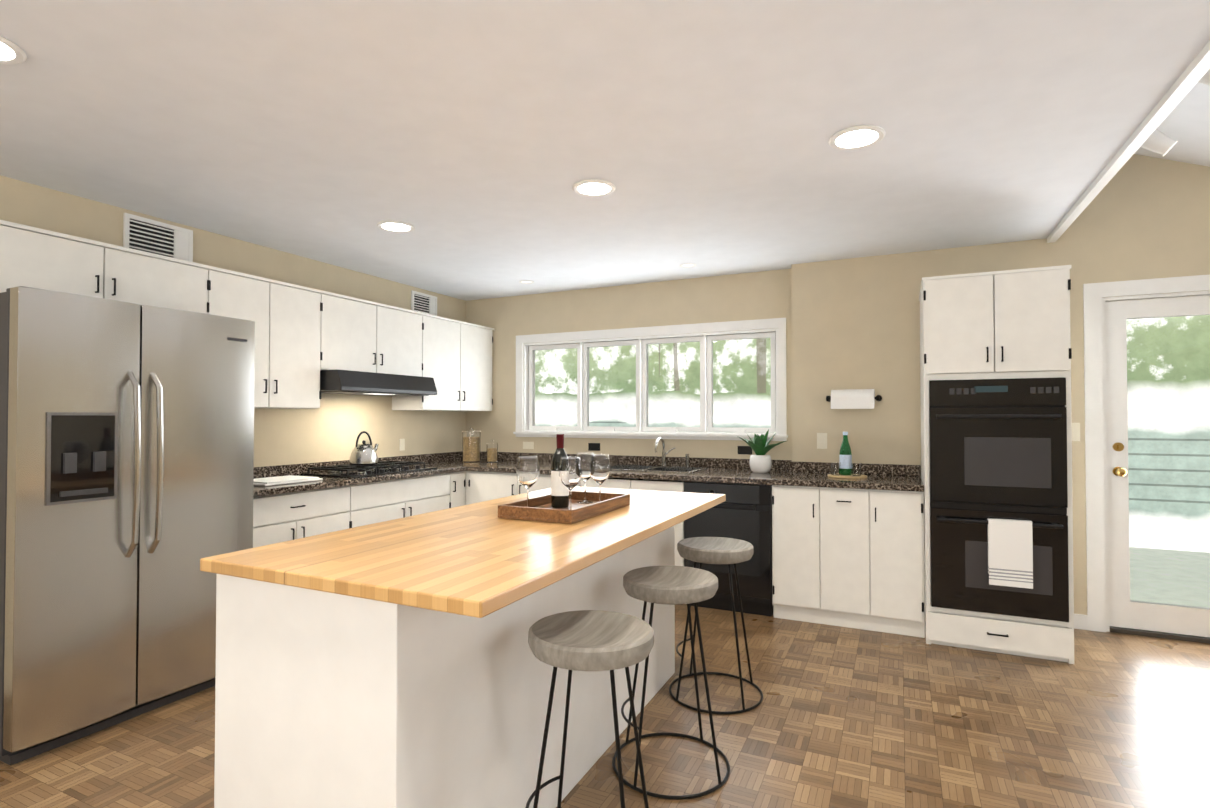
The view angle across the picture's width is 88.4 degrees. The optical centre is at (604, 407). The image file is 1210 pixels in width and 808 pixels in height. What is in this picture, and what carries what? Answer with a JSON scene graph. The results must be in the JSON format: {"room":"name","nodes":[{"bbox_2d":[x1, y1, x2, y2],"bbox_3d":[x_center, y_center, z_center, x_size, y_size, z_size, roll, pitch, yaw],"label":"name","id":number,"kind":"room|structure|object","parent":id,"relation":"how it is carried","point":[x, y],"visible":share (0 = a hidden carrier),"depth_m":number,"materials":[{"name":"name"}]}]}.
{"room":"kitchen","nodes":[
{"label":"kitchen","id":0,"kind":"room"},
{"bbox_2d":[0,175,455,466],"bbox_3d":[-3.136,-0.351,2.482,0.150,3.400,8.300,0,-1,25],"label":"wall","id":1,"kind":"structure","parent":0,"point":[329,432],"depth_m":4.39,"materials":[{"name":"beige paint"}]},
{"bbox_2d":[0,220,107,298],"bbox_3d":[-2.691,-0.642,2.865,0.328,0.323,0.505,0,-1,25],"label":"upper cabinet","id":2,"kind":"object","parent":1,"relation":"attached to","point":[32,257],"depth_m":2.83,"materials":[{"name":"paint"}]},
{"bbox_2d":[123,213,192,261],"bbox_3d":[-2.542,-0.954,3.549,0.016,0.210,0.360,0,-1,25],"label":"air vent","id":3,"kind":"object","parent":1,"relation":"in","point":[152,236],"visible":0.83,"depth_m":3.54,"materials":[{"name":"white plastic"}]},
{"bbox_2d":[108,243,211,314],"bbox_3d":[-2.475,-0.634,3.321,0.328,0.323,0.505,0,-1,25],"label":"upper cabinet","id":4,"kind":"object","parent":1,"relation":"attached to","point":[135,276],"depth_m":3.24,"materials":[{"name":"paint"}]},
{"bbox_2d":[212,266,323,408],"bbox_3d":[-2.206,-0.393,3.885,0.328,0.788,0.750,0,-1,25],"label":"upper cabinet","id":5,"kind":"object","parent":1,"relation":"attached to","point":[304,336],"depth_m":3.88,"materials":[{"name":"paint"}]},
{"bbox_2d":[324,291,379,372],"bbox_3d":[-1.941,-0.514,4.447,0.328,0.528,0.490,0,-1,25],"label":"upper cabinet","id":6,"kind":"object","parent":1,"relation":"attached to","point":[351,324],"depth_m":4.38,"materials":[{"name":"paint"}]},
{"bbox_2d":[320,369,436,395],"bbox_3d":[-1.759,-0.171,4.627,0.498,0.148,0.940,0,-1,25],"label":"range hood","id":7,"kind":"object","parent":1,"relation":"attached to","point":[337,381],"visible":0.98,"depth_m":4.40,"materials":[{"name":"black metal"}]},
{"bbox_2d":[380,303,423,376],"bbox_3d":[-1.731,-0.506,4.890,0.328,0.528,0.490,0,-1,25],"label":"upper cabinet","id":8,"kind":"object","parent":1,"relation":"attached to","point":[401,329],"depth_m":4.83,"materials":[{"name":"paint"}]},
{"bbox_2d":[399,439,404,450],"bbox_3d":[-1.721,0.314,5.276,0.006,0.100,0.060,0,-1,25],"label":"electrical outlet plate","id":9,"kind":"object","parent":1,"relation":"attached to","point":[401,441],"depth_m":5.27,"materials":[{"name":"beige plastic"}]},
{"bbox_2d":[411,290,436,315],"bbox_3d":[-1.605,-0.912,5.528,0.016,0.200,0.320,0,-1,25],"label":"air vent","id":10,"kind":"object","parent":1,"relation":"in","point":[424,303],"visible":0.88,"depth_m":5.52,"materials":[{"name":"white plastic"}]},
{"bbox_2d":[392,313,463,410],"bbox_3d":[-1.524,-0.369,5.326,0.328,0.788,0.480,0,-1,25],"label":"upper cabinet","id":11,"kind":"object","parent":1,"relation":"attached to","point":[443,337],"depth_m":5.26,"materials":[{"name":"paint"}]},
{"bbox_2d":[464,322,494,410],"bbox_3d":[-1.315,-0.362,5.768,0.328,0.788,0.498,0,-1,25],"label":"upper cabinet","id":12,"kind":"object","parent":1,"relation":"attached to","point":[478,339],"depth_m":5.70,"materials":[{"name":"paint"}]},
{"bbox_2d":[0,604,1209,807],"bbox_3d":[0.123,1.375,0.983,7.300,0.100,8.430,0,-1,25],"label":"floor","id":13,"kind":"structure","parent":0,"point":[841,717],"depth_m":2.56,"materials":[{"name":"brown wood"}]},
{"bbox_2d":[0,286,254,765],"bbox_3d":[-2.320,0.452,2.901,0.877,1.808,0.950,0,-1,25],"label":"fridge","id":14,"kind":"object","parent":13,"relation":"on","point":[126,461],"visible":0.98,"depth_m":2.59,"materials":[{"name":"silver metal"}]},
{"bbox_2d":[253,485,352,547],"bbox_3d":[-2.091,0.935,3.793,0.598,0.870,0.800,0,-1,25],"label":"base cabinet","id":15,"kind":"object","parent":13,"relation":"on","point":[278,518],"depth_m":3.69,"materials":[{"name":"paint"}]},
{"bbox_2d":[253,455,468,496],"bbox_3d":[-1.830,0.449,4.313,0.630,0.112,1.950,0,-1,25],"label":"countertop","id":16,"kind":"structure","parent":15,"relation":"on","point":[445,464],"depth_m":4.29,"materials":[{"name":"stone"}]},
{"bbox_2d":[253,475,322,485],"bbox_3d":[-2.017,0.449,3.842,0.300,0.022,0.400,0,-1,25],"label":"dish towel","id":17,"kind":"object","parent":16,"relation":"on","point":[277,480],"visible":0.77,"depth_m":3.78,"materials":[{"name":"fabric"}]},
{"bbox_2d":[301,461,436,477],"bbox_3d":[-1.706,0.446,4.569,0.500,0.052,0.820,0,-1,25],"label":"cooktop","id":18,"kind":"object","parent":16,"relation":"in","point":[358,471],"visible":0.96,"depth_m":4.40,"materials":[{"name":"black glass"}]},
{"bbox_2d":[349,431,378,464],"bbox_3d":[-1.774,0.297,4.614,0.200,0.247,0.238,0,-1,25],"label":"kettle","id":19,"kind":"object","parent":18,"relation":"on","point":[364,453],"visible":1,"depth_m":4.53,"materials":[{"name":"silver metal"}]},
{"bbox_2d":[353,473,452,527],"bbox_3d":[-1.708,0.948,4.601,0.598,0.870,0.990,0,-1,25],"label":"base cabinet","id":20,"kind":"object","parent":13,"relation":"on","point":[376,502],"depth_m":4.43,"materials":[{"name":"paint"}]},
{"bbox_2d":[214,525,674,807],"bbox_3d":[-0.356,0.903,2.451,0.655,0.890,1.960,0,-1,25],"label":"kitchen island","id":21,"kind":"object","parent":13,"relation":"on","point":[327,700],"visible":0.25,"depth_m":1.63,"materials":[{"name":"white wood"}]},
{"bbox_2d":[200,486,725,617],"bbox_3d":[-0.250,0.440,2.409,0.940,0.035,2.020,0,-1,25],"label":"island countertop","id":22,"kind":"structure","parent":21,"relation":"on","point":[480,560],"depth_m":1.76,"materials":[{"name":"brown wood"}]},
{"bbox_2d":[498,491,629,523],"bbox_3d":[-0.150,0.400,2.550,0.320,0.048,0.540,0,-1,25],"label":"tray","id":23,"kind":"object","parent":22,"relation":"on","point":[541,508],"visible":0.81,"depth_m":2.41,"materials":[{"name":"brown wood"}]},
{"bbox_2d":[516,456,539,506],"bbox_3d":[-0.305,0.303,2.459,0.092,0.218,0.092,0,-1,25],"label":"wine glass","id":24,"kind":"object","parent":23,"relation":"on","point":[527,472],"visible":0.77,"depth_m":2.43,"materials":[{"name":"clear glass"}]},
{"bbox_2d":[551,434,568,507],"bbox_3d":[-0.187,0.262,2.592,0.076,0.304,0.076,0,-1,25],"label":"wine bottle","id":25,"kind":"object","parent":23,"relation":"on","point":[559,494],"visible":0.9,"depth_m":2.56,"materials":[{"name":"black glass"}]},
{"bbox_2d":[559,457,581,509],"bbox_3d":[-0.134,0.302,2.422,0.092,0.218,0.092,0,-1,25],"label":"wine glass","id":26,"kind":"object","parent":23,"relation":"on","point":[570,472],"visible":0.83,"depth_m":2.39,"materials":[{"name":"clear glass"}]},
{"bbox_2d":[576,452,593,502],"bbox_3d":[-0.087,0.307,2.732,0.092,0.218,0.092,0,-1,25],"label":"wine glass","id":27,"kind":"object","parent":23,"relation":"on","point":[585,457],"visible":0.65,"depth_m":2.70,"materials":[{"name":"clear glass"}]},
{"bbox_2d":[589,454,610,501],"bbox_3d":[-0.022,0.305,2.612,0.092,0.218,0.092,0,-1,25],"label":"wine glass","id":28,"kind":"object","parent":23,"relation":"on","point":[599,468],"visible":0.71,"depth_m":2.58,"materials":[{"name":"clear glass"}]},
{"bbox_2d":[453,471,464,506],"bbox_3d":[-1.458,0.957,5.128,0.598,0.870,0.176,0,-1,25],"label":"base cabinet","id":29,"kind":"object","parent":13,"relation":"on","point":[458,477],"depth_m":5.03,"materials":[{"name":"paint"}]},
{"bbox_2d":[465,471,516,504],"bbox_3d":[-0.761,0.960,5.341,0.520,0.870,0.758,0,-1,25],"label":"base cabinet","id":30,"kind":"object","parent":13,"relation":"on","point":[479,486],"depth_m":5.01,"materials":[{"name":"paint"}]},
{"bbox_2d":[517,474,624,494],"bbox_3d":[-0.273,0.956,5.110,0.560,0.870,0.758,0,-1,25],"label":"base cabinet","id":31,"kind":"object","parent":13,"relation":"on","point":[543,481],"depth_m":4.77,"materials":[{"name":"paint"}]},
{"bbox_2d":[525,610,653,807],"bbox_3d":[-0.040,0.982,1.769,0.442,0.710,0.442,0,-1,25],"label":"stool","id":32,"kind":"object","parent":13,"relation":"on","point":[591,640],"visible":1,"depth_m":1.71,"materials":[{"name":"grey wood"}]},
{"bbox_2d":[612,566,729,799],"bbox_3d":[0.247,0.992,2.352,0.442,0.710,0.442,0,-1,25],"label":"stool","id":33,"kind":"object","parent":13,"relation":"on","point":[671,585],"visible":0.98,"depth_m":2.27,"materials":[{"name":"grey wood"}]},
{"bbox_2d":[669,537,762,713],"bbox_3d":[0.525,1.002,2.962,0.442,0.710,0.442,0,-1,25],"label":"stool","id":34,"kind":"object","parent":13,"relation":"on","point":[716,550],"visible":0.98,"depth_m":2.88,"materials":[{"name":"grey wood"}]},
{"bbox_2d":[684,481,772,615],"bbox_3d":[0.930,0.946,4.415,0.590,0.868,0.610,0,-1,25],"label":"dishwasher","id":35,"kind":"object","parent":13,"relation":"on","point":[743,512],"visible":0.5,"depth_m":4.13,"materials":[{"name":"black plastic"}]},
{"bbox_2d":[772,485,820,623],"bbox_3d":[1.359,0.943,4.266,0.287,0.870,0.628,0,-1,25],"label":"base cabinet","id":36,"kind":"object","parent":13,"relation":"on","point":[796,510],"depth_m":3.98,"materials":[{"name":"paint"}]},
{"bbox_2d":[821,487,872,630],"bbox_3d":[1.620,0.941,4.143,0.290,0.870,0.628,0,-1,25],"label":"base cabinet","id":37,"kind":"object","parent":13,"relation":"on","point":[848,557],"depth_m":3.85,"materials":[{"name":"paint"}]},
{"bbox_2d":[419,451,923,491],"bbox_3d":[0.257,0.458,4.848,3.946,0.112,0.792,0,-1,25],"label":"countertop","id":38,"kind":"structure","parent":37,"relation":"on","point":[896,477],"depth_m":4.44,"materials":[{"name":"stone"}]},
{"bbox_2d":[462,427,480,461],"bbox_3d":[-1.215,0.334,5.655,0.168,0.309,0.168,0,-1,25],"label":"jar","id":39,"kind":"object","parent":38,"relation":"on","point":[471,444],"visible":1,"depth_m":5.59,"materials":[{"name":"clear glass"}]},
{"bbox_2d":[486,440,497,461],"bbox_3d":[-1.017,0.389,5.605,0.104,0.199,0.104,0,-1,25],"label":"jar","id":40,"kind":"object","parent":38,"relation":"on","point":[492,450],"visible":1,"depth_m":5.56,"materials":[{"name":"clear glass"}]},
{"bbox_2d":[607,464,706,481],"bbox_3d":[0.360,0.559,4.840,0.776,0.176,0.476,0,-1,25],"label":"sink","id":41,"kind":"object","parent":38,"relation":"in","point":[673,469],"visible":0.29,"depth_m":4.94,"materials":[{"name":"metal"}]},
{"bbox_2d":[655,437,689,466],"bbox_3d":[0.535,0.358,4.991,0.246,0.240,0.219,0,-1,25],"label":"faucet","id":42,"kind":"object","parent":38,"relation":"on","point":[664,454],"visible":0.94,"depth_m":5.06,"materials":[{"name":"silver metal"}]},
{"bbox_2d":[737,429,785,472],"bbox_3d":[1.156,0.314,4.542,0.344,0.316,0.369,0,-1,25],"label":"potted plant","id":43,"kind":"object","parent":38,"relation":"on","point":[760,461],"visible":1,"depth_m":4.49,"materials":[{"name":"green plant"}]},
{"bbox_2d":[827,474,866,478],"bbox_3d":[1.626,0.459,4.176,0.250,0.012,0.250,0,-1,25],"label":"serving board","id":44,"kind":"object","parent":38,"relation":"on","point":[847,476],"visible":0.65,"depth_m":4.08,"materials":[{"name":"beige wood"}]},
{"bbox_2d":[830,462,840,474],"bbox_3d":[1.546,0.410,4.170,0.064,0.085,0.064,0,-1,25],"label":"tumbler","id":45,"kind":"object","parent":44,"relation":"on","point":[835,468],"visible":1,"depth_m":4.15,"materials":[{"name":"clear glass"}]},
{"bbox_2d":[839,432,851,474],"bbox_3d":[1.617,0.307,4.182,0.078,0.292,0.078,0,-1,25],"label":"water bottle","id":46,"kind":"object","parent":44,"relation":"on","point":[845,457],"visible":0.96,"depth_m":4.16,"materials":[{"name":"green glass"}]},
{"bbox_2d":[851,463,861,475],"bbox_3d":[1.668,0.409,4.124,0.064,0.085,0.064,0,-1,25],"label":"tumbler","id":47,"kind":"object","parent":44,"relation":"on","point":[856,469],"visible":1,"depth_m":4.10,"materials":[{"name":"clear glass"}]},
{"bbox_2d":[873,490,924,637],"bbox_3d":[1.886,0.939,4.017,0.298,0.870,0.628,0,-1,25],"label":"base cabinet","id":48,"kind":"object","parent":13,"relation":"on","point":[898,516],"depth_m":3.73,"materials":[{"name":"paint"}]},
{"bbox_2d":[919,265,1073,663],"bbox_3d":[2.304,0.305,3.736,0.713,2.128,0.795,0,-1,25],"label":"tall cabinet","id":49,"kind":"object","parent":13,"relation":"on","point":[995,407],"visible":1,"depth_m":3.43,"materials":[{"name":"paint"}]},
{"bbox_2d":[0,0,1209,300],"bbox_3d":[0.095,-1.540,0.972,7.000,1.412,8.000,0,-1,25],"label":"ceiling","id":50,"kind":"structure","parent":0,"point":[472,142],"depth_m":2.41,"materials":[{"name":"paint"}]},
{"bbox_2d":[0,35,26,63],"bbox_3d":[-1.902,-1.104,1.888,0.216,0.011,0.216,0,-1,25],"label":"recessed light","id":51,"kind":"object","parent":50,"relation":"in","point":[11,52],"visible":1,"depth_m":1.93,"materials":[{"name":"white plastic"}]},
{"bbox_2d":[377,220,414,232],"bbox_3d":[-1.244,-1.075,3.700,0.216,0.011,0.216,0,-1,25],"label":"recessed light","id":52,"kind":"object","parent":50,"relation":"in","point":[396,226],"visible":0.98,"depth_m":3.69,"materials":[{"name":"white plastic"}]},
{"bbox_2d":[519,280,533,283],"bbox_3d":[-0.659,-1.053,5.215,0.128,0.008,0.128,0,-1,25],"label":"recessed light","id":53,"kind":"object","parent":50,"relation":"in","point":[526,281],"visible":1,"depth_m":5.21,"materials":[{"name":"white plastic"}]},
{"bbox_2d":[572,179,615,196],"bbox_3d":[-0.054,-1.085,3.082,0.216,0.011,0.216,0,-1,25],"label":"recessed light","id":54,"kind":"object","parent":50,"relation":"in","point":[594,188],"visible":1,"depth_m":3.07,"materials":[{"name":"white plastic"}]},
{"bbox_2d":[679,263,695,267],"bbox_3d":[0.619,-1.062,4.644,0.128,0.008,0.128,0,-1,25],"label":"recessed light","id":55,"kind":"object","parent":50,"relation":"in","point":[686,265],"visible":1,"depth_m":4.65,"materials":[{"name":"white plastic"}]},
{"bbox_2d":[829,125,885,149],"bbox_3d":[1.023,-1.094,2.528,0.216,0.011,0.216,0,-1,25],"label":"recessed light","id":56,"kind":"object","parent":50,"relation":"in","point":[857,137],"visible":1,"depth_m":2.52,"materials":[{"name":"white plastic"}]},
{"bbox_2d":[1140,129,1177,155],"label":"track light","id":57,"kind":"object","parent":50,"relation":"attached to","point":[1157,141],"depth_m":2.65,"materials":[{"name":"white metal"}]},
{"bbox_2d":[1198,69,1209,85],"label":"track light","id":58,"kind":"object","parent":50,"relation":"attached to","point":[1205,79],"depth_m":2.16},
{"bbox_2d":[456,154,1209,614],"bbox_3d":[1.819,-0.318,4.573,6.960,3.400,0.280,0,-1,25],"label":"wall","id":59,"kind":"structure","parent":0,"point":[852,322],"depth_m":4.42,"materials":[{"name":"beige paint"}]},
{"bbox_2d":[523,442,533,448],"bbox_3d":[-0.709,0.349,5.742,0.115,0.066,0.006,0,-1,25],"label":"electrical outlet plate","id":60,"kind":"object","parent":59,"relation":"attached to","point":[526,445],"depth_m":5.74,"materials":[{"name":"beige plastic"}]},
{"bbox_2d":[588,443,599,450],"bbox_3d":[-0.095,0.344,5.451,0.115,0.066,0.006,0,-1,25],"label":"electrical outlet plate","id":61,"kind":"object","parent":59,"relation":"attached to","point":[591,446],"depth_m":5.45,"materials":[{"name":"black plastic"}]},
{"bbox_2d":[513,318,787,440],"bbox_3d":[0.305,-0.208,5.340,2.475,0.945,0.184,0,-1,25],"label":"window","id":62,"kind":"structure","parent":59,"relation":"in","point":[527,346],"depth_m":5.28,"materials":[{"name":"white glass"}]},
{"bbox_2d":[738,446,751,454],"bbox_3d":[1.099,0.335,4.887,0.115,0.066,0.006,0,-1,25],"label":"electrical outlet plate","id":63,"kind":"object","parent":59,"relation":"attached to","point":[741,449],"depth_m":4.88,"materials":[{"name":"black plastic"}]},
{"bbox_2d":[817,433,826,448],"bbox_3d":[1.577,0.242,4.518,0.070,0.115,0.006,0,-1,25],"label":"electrical outlet plate","id":64,"kind":"object","parent":59,"relation":"attached to","point":[821,440],"depth_m":4.52,"materials":[{"name":"beige plastic"}]},
{"bbox_2d":[826,389,881,408],"bbox_3d":[1.740,-0.059,4.366,0.374,0.137,0.149,0,-1,25],"label":"paper towel holder","id":65,"kind":"object","parent":59,"relation":"attached to","point":[853,399],"visible":1,"depth_m":4.30,"materials":[{"name":"white paper"}]},
{"bbox_2d":[1072,423,1079,440],"bbox_3d":[2.924,0.152,3.882,0.070,0.115,0.006,0,-1,25],"label":"electrical outlet plate","id":66,"kind":"object","parent":59,"relation":"attached to","point":[1075,426],"depth_m":3.87,"materials":[{"name":"beige plastic"}]},
{"bbox_2d":[1074,614,1087,629],"bbox_3d":[3.873,1.319,3.412,2.293,0.090,0.010,0,-1,25],"label":"baseboard","id":67,"kind":"structure","parent":59,"relation":"attached to","point":[1080,621],"depth_m":3.85,"materials":[{"name":"white wood"}]},
{"bbox_2d":[1083,274,1209,643],"bbox_3d":[3.508,0.299,3.711,1.080,2.140,0.214,0,-1,25],"label":"door frame","id":68,"kind":"structure","parent":59,"relation":"attached to","point":[1096,472],"depth_m":3.82,"materials":[{"name":"wood"}]},
{"bbox_2d":[1105,295,1209,636],"bbox_3d":[3.473,0.340,3.637,0.852,1.996,0.128,0,-1,25],"label":"door","id":69,"kind":"structure","parent":59,"relation":"in","point":[1125,611],"depth_m":3.79,"materials":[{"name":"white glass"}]},
{"label":"outside","id":70,"kind":"structure","parent":0,"visible":0},
{"bbox_2d":[535,315,1209,552],"bbox_3d":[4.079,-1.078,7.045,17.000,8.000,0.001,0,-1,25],"label":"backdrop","id":71,"kind":"structure","parent":70,"point":[1160,377],"depth_m":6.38,"materials":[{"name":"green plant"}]},
{"bbox_2d":[1129,547,1209,607],"bbox_3d":[3.480,1.511,5.738,17.000,0.180,2.800,0,-1,25],"label":"ground","id":72,"kind":"structure","parent":70,"point":[1148,566],"depth_m":5.20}
]}

